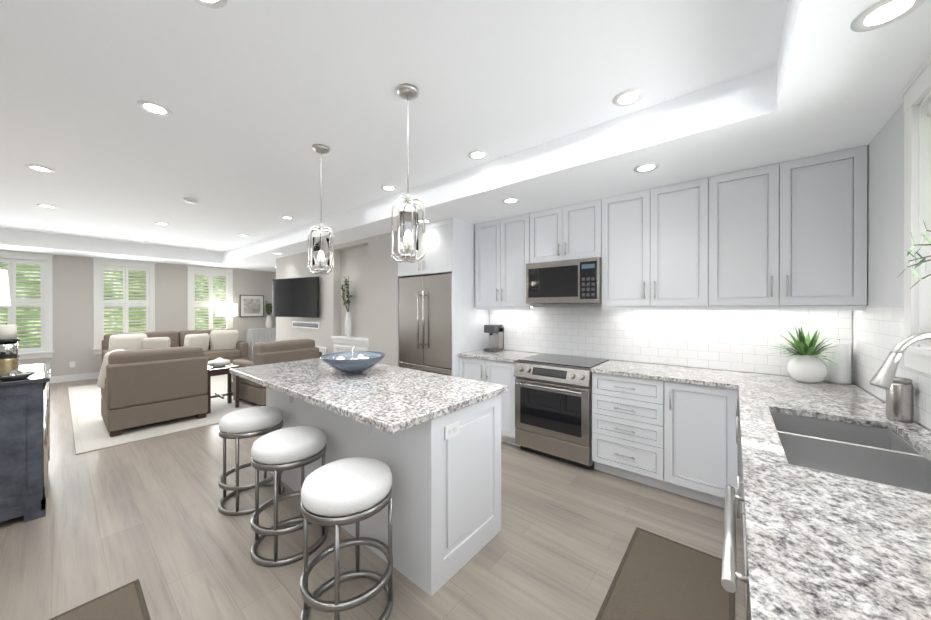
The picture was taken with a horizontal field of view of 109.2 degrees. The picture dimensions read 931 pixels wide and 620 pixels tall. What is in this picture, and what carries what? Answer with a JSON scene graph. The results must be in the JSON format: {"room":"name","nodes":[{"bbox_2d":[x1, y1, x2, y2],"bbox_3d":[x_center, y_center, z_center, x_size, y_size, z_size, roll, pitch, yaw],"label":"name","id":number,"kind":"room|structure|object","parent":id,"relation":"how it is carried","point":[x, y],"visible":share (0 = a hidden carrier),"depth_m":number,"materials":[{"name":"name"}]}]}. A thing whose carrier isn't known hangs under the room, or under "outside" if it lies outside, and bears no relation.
{"room":"kitchen","nodes":[
{"label":"kitchen","id":0,"kind":"room"},
{"bbox_2d":[2,250,275,376],"bbox_3d":[-7.226,0.059,7.577,0.300,2.740,6.500,0,0,39],"label":"wall","id":1,"kind":"structure","parent":0,"point":[73,333],"depth_m":6.76,"materials":[{"name":"grey paint"}]},
{"bbox_2d":[0,250,53,359],"bbox_3d":[-8.310,-0.060,6.061,0.170,1.985,0.970,0,0,39],"label":"window","id":2,"kind":"structure","parent":1,"relation":"in","point":[28,312],"depth_m":6.22,"materials":[{"name":"white wood"}]},
{"bbox_2d":[92,258,155,353],"bbox_3d":[-7.393,-0.062,7.190,0.170,1.985,0.970,0,0,39],"label":"window","id":3,"kind":"structure","parent":1,"relation":"in","point":[123,296],"depth_m":7.15,"materials":[{"name":"white wood"}]},
{"bbox_2d":[186,265,233,329],"bbox_3d":[-6.444,-0.065,8.359,0.170,1.985,0.970,0,0,39],"label":"window","id":4,"kind":"structure","parent":1,"relation":"in","point":[208,288],"depth_m":8.31,"materials":[{"name":"white"}]},
{"bbox_2d":[240,295,263,316],"bbox_3d":[-5.829,-0.084,9.031,0.033,0.600,0.580,0,0,39],"label":"framed art","id":5,"kind":"object","parent":1,"relation":"attached to","point":[251,305],"visible":0.98,"depth_m":9.02,"materials":[{"name":"grey paper"}]},
{"bbox_2d":[341,276,351,336],"bbox_3d":[-1.895,-0.040,5.271,0.296,0.966,0.180,0,0,39],"label":"branches","id":6,"kind":"object","parent":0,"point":[348,326],"visible":1,"depth_m":5.27,"materials":[{"name":"green plant"}]},
{"bbox_2d":[0,378,746,619],"bbox_3d":[-2.918,1.497,4.082,11.400,0.120,6.500,0,0,39],"label":"floor","id":7,"kind":"structure","parent":0,"point":[161,528],"depth_m":2.04,"materials":[{"name":"brown wood"}]},
{"bbox_2d":[0,363,51,522],"bbox_3d":[-3.435,0.958,2.421,0.990,0.965,0.500,0,0,39],"label":"sideboard","id":8,"kind":"object","parent":7,"relation":"on","point":[24,431],"visible":0.98,"depth_m":2.24,"materials":[{"name":"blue wood"}]},
{"bbox_2d":[0,269,10,305],"bbox_3d":[-3.701,0.084,2.512,0.290,0.780,0.290,0,0,39],"label":"table lamp","id":9,"kind":"object","parent":8,"relation":"on","point":[4,293],"visible":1,"depth_m":2.56,"materials":[{"name":"white fabric"}]},
{"bbox_2d":[0,323,19,373],"bbox_3d":[-3.215,0.286,2.318,0.120,0.377,0.120,0,0,39],"label":"candle holder","id":10,"kind":"object","parent":8,"relation":"on","point":[9,355],"visible":0.9,"depth_m":2.30,"materials":[{"name":"silver metal"}]},
{"bbox_2d":[0,370,36,379],"bbox_3d":[-3.070,0.444,2.259,0.180,0.063,0.180,0,0,39],"label":"dish","id":11,"kind":"object","parent":8,"relation":"on","point":[15,374],"visible":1,"depth_m":2.24,"materials":[{"name":"white metal"}]},
{"bbox_2d":[49,579,150,619],"bbox_3d":[-1.660,1.438,1.110,0.940,0.010,0.910,0,0,39],"label":"woven mat","id":12,"kind":"object","parent":7,"relation":"on","point":[126,602],"visible":1,"depth_m":1.59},
{"bbox_2d":[68,374,259,454],"bbox_3d":[-4.714,1.427,5.637,4.350,0.012,2.590,0,0,39],"label":"rug","id":13,"kind":"object","parent":7,"relation":"on","point":[91,433],"visible":0.33,"depth_m":4.20,"materials":[{"name":"white carpet"}]},
{"bbox_2d":[97,346,207,436],"bbox_3d":[-4.057,0.958,4.281,0.960,0.930,0.955,0,0,39],"label":"armchair","id":14,"kind":"object","parent":13,"relation":"on","point":[140,387],"visible":1,"depth_m":3.95,"materials":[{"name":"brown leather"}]},
{"bbox_2d":[102,328,248,365],"bbox_3d":[-6.225,0.952,7.243,0.970,0.930,2.300,0,0,39],"label":"sofa","id":15,"kind":"object","parent":13,"relation":"on","point":[214,344],"visible":0.58,"depth_m":7.29,"materials":[{"name":"beige fabric"}]},
{"bbox_2d":[206,363,240,413],"bbox_3d":[-3.547,1.123,4.766,0.410,0.597,0.410,0,0,39],"label":"side table","id":16,"kind":"object","parent":13,"relation":"on","point":[217,371],"visible":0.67,"depth_m":4.76,"materials":[{"name":"brown wood"}]},
{"bbox_2d":[208,357,230,366],"bbox_3d":[-3.547,0.760,4.765,0.270,0.128,0.270,0,0,39],"label":"bowl","id":17,"kind":"object","parent":16,"relation":"on","point":[219,362],"visible":1,"depth_m":4.69,"materials":[{"name":"white ceramic"}]},
{"bbox_2d":[232,339,318,405],"bbox_3d":[-3.022,0.956,5.285,0.960,0.930,0.900,0,0,33],"label":"armchair","id":18,"kind":"object","parent":13,"relation":"on","point":[271,352],"visible":0.35,"depth_m":4.91,"materials":[{"name":"brown fabric"}]},
{"bbox_2d":[216,303,237,328],"bbox_3d":[-6.094,0.642,8.450,0.460,1.570,0.460,0,0,39],"label":"floor lamp","id":19,"kind":"object","parent":7,"relation":"on","point":[226,309],"visible":0.69,"depth_m":8.27,"materials":[{"name":"white fabric"}]},
{"bbox_2d":[218,406,283,515],"bbox_3d":[-1.617,1.106,2.510,0.418,0.667,0.418,0,0,39],"label":"stool","id":20,"kind":"object","parent":7,"relation":"on","point":[237,423],"visible":0.83,"depth_m":2.38,"materials":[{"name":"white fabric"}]},
{"bbox_2d":[245,328,275,360],"bbox_3d":[-5.451,0.981,9.146,0.450,0.890,0.970,0,0,39],"label":"console","id":21,"kind":"object","parent":7,"relation":"on","point":[253,336],"visible":0.38,"depth_m":8.82,"materials":[{"name":"white"}]},
{"bbox_2d":[265,301,271,328],"bbox_3d":[-5.436,0.152,9.187,0.376,0.764,0.288,0,0,39],"label":"potted plant","id":22,"kind":"object","parent":21,"relation":"on","point":[268,322],"visible":0.94,"depth_m":9.12,"materials":[{"name":"white ceramic"}]},
{"bbox_2d":[250,426,326,566],"bbox_3d":[-1.087,1.107,2.054,0.418,0.667,0.418,0,0,39],"label":"stool","id":23,"kind":"object","parent":7,"relation":"on","point":[283,446],"visible":0.88,"depth_m":1.92,"materials":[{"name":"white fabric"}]},
{"bbox_2d":[300,457,392,619],"bbox_3d":[-0.562,1.108,1.589,0.418,0.667,0.418,0,0,39],"label":"stool","id":24,"kind":"object","parent":7,"relation":"on","point":[347,486],"visible":1,"depth_m":1.49,"materials":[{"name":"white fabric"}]},
{"bbox_2d":[244,378,500,596],"bbox_3d":[-0.844,0.991,2.482,2.096,0.898,0.850,0,0,39],"label":"kitchen island","id":25,"kind":"object","parent":7,"relation":"on","point":[432,441],"depth_m":1.85,"materials":[{"name":"white wood"}]},
{"bbox_2d":[230,358,507,433],"bbox_3d":[-0.853,0.521,2.475,2.150,0.040,0.950,0,0,39],"label":"island countertop","id":26,"kind":"structure","parent":25,"relation":"on","point":[388,399],"depth_m":2.06,"materials":[{"name":"grey stone"}]},
{"bbox_2d":[320,344,385,373],"bbox_3d":[-0.881,0.392,2.607,0.490,0.214,0.490,0,0,39],"label":"decorative bowl","id":27,"kind":"object","parent":26,"relation":"on","point":[353,362],"visible":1,"depth_m":2.51,"materials":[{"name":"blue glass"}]},
{"bbox_2d":[399,274,451,375],"bbox_3d":[-0.329,0.511,4.357,0.931,1.850,0.746,0,0,39],"label":"fridge","id":28,"kind":"object","parent":7,"relation":"on","point":[425,323],"visible":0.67,"depth_m":4.07,"materials":[{"name":"silver metal"}]},
{"bbox_2d":[398,218,488,376],"bbox_3d":[-0.312,0.192,4.378,0.986,2.490,0.747,0,0,39],"label":"tall cabinet","id":29,"kind":"object","parent":7,"relation":"on","point":[449,246],"visible":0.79,"depth_m":3.98,"materials":[{"name":"white wood"}]},
{"bbox_2d":[459,356,519,446],"bbox_3d":[0.413,0.993,3.876,0.766,0.888,0.616,0,0,39],"label":"base cabinet","id":30,"kind":"object","parent":7,"relation":"on","point":[491,371],"depth_m":3.52,"materials":[{"name":"white wood"}]},
{"bbox_2d":[457,349,542,362],"bbox_3d":[0.405,0.532,3.867,0.767,0.030,0.638,0,0,39],"label":"countertop","id":31,"kind":"structure","parent":30,"relation":"on","point":[505,355],"depth_m":3.77,"materials":[{"name":"stone"}]},
{"bbox_2d":[484,324,503,352],"bbox_3d":[0.352,0.353,4.062,0.150,0.325,0.235,0,0,39],"label":"coffee maker","id":32,"kind":"object","parent":31,"relation":"on","point":[496,336],"visible":0.98,"depth_m":4.02,"materials":[{"name":"grey plastic"}]},
{"bbox_2d":[513,353,609,469],"bbox_3d":[0.970,0.977,3.349,0.752,0.924,0.696,0,0,39],"label":"range","id":33,"kind":"object","parent":7,"relation":"on","point":[553,406],"visible":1,"depth_m":3.11,"materials":[{"name":"silver metal"}]},
{"bbox_2d":[595,527,733,619],"bbox_3d":[1.030,1.437,1.663,0.500,0.010,0.920,0,0,39],"label":"woven mat","id":34,"kind":"object","parent":7,"relation":"on","point":[657,577],"visible":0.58,"depth_m":1.72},
{"bbox_2d":[592,372,738,517],"bbox_3d":[1.687,0.996,2.801,1.039,0.888,0.679,0,0,39],"label":"base cabinet","id":35,"kind":"object","parent":7,"relation":"on","point":[683,439],"depth_m":2.55,"materials":[{"name":"white wood"}]},
{"bbox_2d":[591,360,740,388],"bbox_3d":[1.684,0.535,2.829,0.995,0.030,0.638,0,0,39],"label":"countertop","id":36,"kind":"structure","parent":35,"relation":"on","point":[681,374],"depth_m":2.71,"materials":[{"name":"stone"}]},
{"bbox_2d":[721,485,749,619],"bbox_3d":[1.011,0.995,0.762,0.656,0.874,0.600,0,0,39],"label":"dishwasher","id":37,"kind":"object","parent":7,"relation":"on","point":[730,575],"visible":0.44,"depth_m":0.88,"materials":[{"name":"grey metal"}]},
{"bbox_2d":[739,412,916,571],"bbox_3d":[1.963,0.998,1.868,0.607,0.888,0.534,0,0,39],"label":"base cabinet","id":38,"kind":"object","parent":7,"relation":"on","point":[741,490],"depth_m":1.85,"materials":[{"name":"white wood"}]},
{"bbox_2d":[777,385,860,396],"bbox_3d":[2.136,0.536,2.050,0.390,0.030,0.002,0,0,39],"label":"countertop","id":39,"kind":"structure","parent":38,"relation":"on","point":[778,386],"depth_m":2.11,"materials":[{"name":"stone"}]},
{"bbox_2d":[733,372,930,619],"bbox_3d":[1.192,0.539,0.935,0.630,0.030,4.198,0,0,39],"label":"countertop","id":40,"kind":"structure","parent":38,"relation":"on","point":[822,545],"depth_m":0.81,"materials":[{"name":"stone"}]},
{"bbox_2d":[761,327,837,383],"bbox_3d":[2.386,0.318,2.371,0.423,0.404,0.391,0,0,39],"label":"potted plant","id":41,"kind":"object","parent":40,"relation":"on","point":[805,365],"visible":1,"depth_m":2.32,"materials":[{"name":"white ceramic"}]},
{"bbox_2d":[824,339,854,384],"bbox_3d":[2.637,0.365,2.339,0.150,0.310,0.150,0,0,39],"label":"paper towel roll","id":42,"kind":"object","parent":40,"relation":"on","point":[840,372],"visible":0.92,"depth_m":2.30,"materials":[{"name":"white paper"}]},
{"bbox_2d":[771,413,930,493],"bbox_3d":[1.524,0.662,1.318,0.416,0.214,0.846,0,0,39],"label":"sink","id":43,"kind":"object","parent":40,"relation":"in","point":[884,456],"visible":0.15,"depth_m":1.40,"materials":[{"name":"silver metal"}]},
{"bbox_2d":[886,376,913,422],"bbox_3d":[2.029,0.421,1.567,0.115,0.200,0.080,0,0,29],"label":"soap dispenser","id":44,"kind":"object","parent":40,"relation":"on","point":[900,400],"visible":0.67,"depth_m":1.53,"materials":[{"name":"silver metal"}]},
{"bbox_2d":[870,332,930,389],"bbox_3d":[1.549,0.299,1.126,0.298,0.447,0.098,0,0,12],"label":"kitchen faucet","id":45,"kind":"object","parent":40,"relation":"on","point":[883,376],"visible":1,"depth_m":1.11,"materials":[{"name":"silver metal"}]},
{"bbox_2d":[896,220,930,287],"bbox_3d":[1.466,0.090,0.996,0.144,0.866,0.969,0,0,39],"label":"eucalyptus","id":46,"kind":"object","parent":40,"relation":"on","point":[926,238],"visible":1,"depth_m":1.25,"materials":[{"name":"green plant"}]},
{"bbox_2d":[0,0,930,271],"bbox_3d":[-2.918,-1.363,4.076,11.400,0.120,6.500,0,0,39],"label":"ceiling","id":47,"kind":"structure","parent":0,"point":[258,98],"depth_m":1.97,"materials":[{"name":"white paint"}]},
{"bbox_2d":[25,164,54,171],"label":"recessed light","id":48,"kind":"object","parent":47,"relation":"in","point":[40,168],"depth_m":3.05,"materials":[{"name":"white"}]},
{"bbox_2d":[137,100,172,115],"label":"recessed light","id":49,"kind":"object","parent":47,"relation":"in","point":[155,108],"depth_m":2.13,"materials":[{"name":"white"}]},
{"bbox_2d":[183,198,197,203],"bbox_3d":[-3.273,-1.285,3.940,0.136,0.034,0.136,0,0,39],"label":"smoke detector","id":50,"kind":"object","parent":47,"relation":"attached to","point":[190,201],"visible":1,"depth_m":3.90,"materials":[{"name":"white plastic"}]},
{"bbox_2d":[193,0,226,8],"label":"recessed light","id":51,"kind":"object","parent":47,"relation":"in","point":[216,4],"depth_m":1.40,"materials":[{"name":"white"}]},
{"bbox_2d":[308,144,333,274],"bbox_3d":[-1.165,-0.791,2.667,0.214,1.016,0.214,0,0,39],"label":"pendant light","id":52,"kind":"object","parent":47,"relation":"hanging from","point":[321,252],"visible":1,"depth_m":2.63,"materials":[{"name":"silver metal"}]},
{"bbox_2d":[391,83,424,262],"bbox_3d":[-0.342,-0.790,1.967,0.214,1.016,0.214,0,0,39],"label":"pendant light","id":53,"kind":"object","parent":47,"relation":"hanging from","point":[407,232],"visible":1,"depth_m":1.93,"materials":[{"name":"silver metal"}]},
{"bbox_2d":[468,150,487,159],"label":"recessed light","id":54,"kind":"object","parent":47,"relation":"in","point":[475,154],"depth_m":2.77,"materials":[{"name":"white plastic"}]},
{"bbox_2d":[613,89,643,106],"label":"recessed light","id":55,"kind":"object","parent":47,"relation":"in","point":[628,97],"depth_m":2.02,"materials":[{"name":"white"}]},
{"bbox_2d":[633,163,658,172],"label":"recessed light","id":56,"kind":"object","parent":47,"relation":"in","point":[646,167],"depth_m":2.44,"materials":[{"name":"white plastic"}]},
{"bbox_2d":[851,0,925,31],"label":"recessed light","id":57,"kind":"object","parent":47,"relation":"in","point":[880,14],"depth_m":1.17,"materials":[{"name":"white plastic"}]},
{"bbox_2d":[276,231,853,382],"bbox_3d":[-1.405,0.063,5.942,11.400,2.740,1.700,0,0,39],"label":"wall","id":58,"kind":"structure","parent":0,"point":[372,274],"depth_m":5.22,"materials":[{"name":"white paint"}]},
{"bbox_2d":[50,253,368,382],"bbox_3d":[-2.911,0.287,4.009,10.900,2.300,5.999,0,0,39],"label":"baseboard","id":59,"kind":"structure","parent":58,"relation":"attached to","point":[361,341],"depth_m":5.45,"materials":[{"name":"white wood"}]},
{"bbox_2d":[292,321,325,357],"bbox_3d":[-3.000,0.765,6.121,1.600,1.065,0.033,0,0,39],"label":"linear fireplace","id":60,"kind":"object","parent":58,"relation":"attached to","point":[312,325],"visible":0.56,"depth_m":5.93,"materials":[{"name":"white"}]},
{"bbox_2d":[475,214,542,308],"bbox_3d":[0.536,-0.540,3.959,0.808,1.026,0.328,0,0,39],"label":"upper cabinet","id":61,"kind":"object","parent":58,"relation":"attached to","point":[500,244],"depth_m":3.84,"materials":[{"name":"white wood"}]},
{"bbox_2d":[527,201,590,263],"bbox_3d":[1.098,-0.772,3.502,0.756,0.559,0.328,0,0,39],"label":"upper cabinet","id":62,"kind":"object","parent":58,"relation":"attached to","point":[564,232],"depth_m":3.39,"materials":[{"name":"white wood"}]},
{"bbox_2d":[526,257,601,303],"bbox_3d":[1.068,-0.272,3.467,0.752,0.429,0.417,0,0,39],"label":"over-the-range microwave","id":63,"kind":"object","parent":62,"relation":"attached to","point":[575,281],"visible":0.96,"depth_m":3.27,"materials":[{"name":"silver metal"}]},
{"bbox_2d":[591,179,698,308],"bbox_3d":[1.709,-0.537,3.006,0.936,1.026,0.328,0,0,39],"label":"upper cabinet","id":64,"kind":"object","parent":58,"relation":"attached to","point":[644,240],"depth_m":2.89,"materials":[{"name":"white wood"}]},
{"bbox_2d":[490,307,849,378],"bbox_3d":[1.532,0.245,3.358,3.120,0.537,0.009,0,0,39],"label":"tile backsplash","id":65,"kind":"structure","parent":58,"relation":"attached to","point":[737,340],"depth_m":3.03,"materials":[{"name":"white tile"}]},
{"bbox_2d":[517,328,522,336],"bbox_3d":[0.666,0.287,4.052,0.070,0.116,0.007,0,0,39],"label":"outlet","id":66,"kind":"object","parent":65,"relation":"attached to","point":[519,332],"visible":1,"depth_m":4.05,"materials":[{"name":"white plastic"}]},
{"bbox_2d":[695,145,867,308],"bbox_3d":[2.323,-0.536,2.507,0.878,1.026,0.328,0,0,39],"label":"upper cabinet","id":67,"kind":"object","parent":58,"relation":"attached to","point":[789,235],"depth_m":2.34,"materials":[{"name":"white wood"}]},
{"bbox_2d":[855,102,930,459],"bbox_3d":[1.209,0.075,0.278,0.200,2.740,5.800,0,0,39],"label":"wall","id":68,"kind":"structure","parent":0,"point":[885,204],"depth_m":1.85,"materials":[{"name":"white paint"}]},
{"bbox_2d":[850,305,930,429],"bbox_3d":[1.441,0.251,0.733,0.011,0.537,4.200,0,0,39],"label":"tile backsplash","id":69,"kind":"structure","parent":68,"relation":"attached to","point":[875,330],"depth_m":1.91,"materials":[{"name":"white tile"}]},
{"bbox_2d":[900,54,930,374],"bbox_3d":[1.753,-0.385,1.026,0.180,1.317,1.350,0,0,39],"label":"window","id":70,"kind":"structure","parent":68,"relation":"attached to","point":[915,93],"depth_m":1.51,"materials":[{"name":"white"}]},
{"bbox_3d":[-2.961,-0.207,6.040,0.300,0.360,0.106,0,0,39],"label":"mount","id":71,"kind":"object","parent":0,"visible":0},
{"bbox_2d":[272,277,318,317],"bbox_3d":[-3.059,-0.207,5.975,1.230,0.704,0.103,0,0,27],"label":"screen","id":72,"kind":"object","parent":71,"relation":"attached to","point":[295,297],"visible":1,"depth_m":5.89,"materials":[{"name":"black glass"}]}
]}

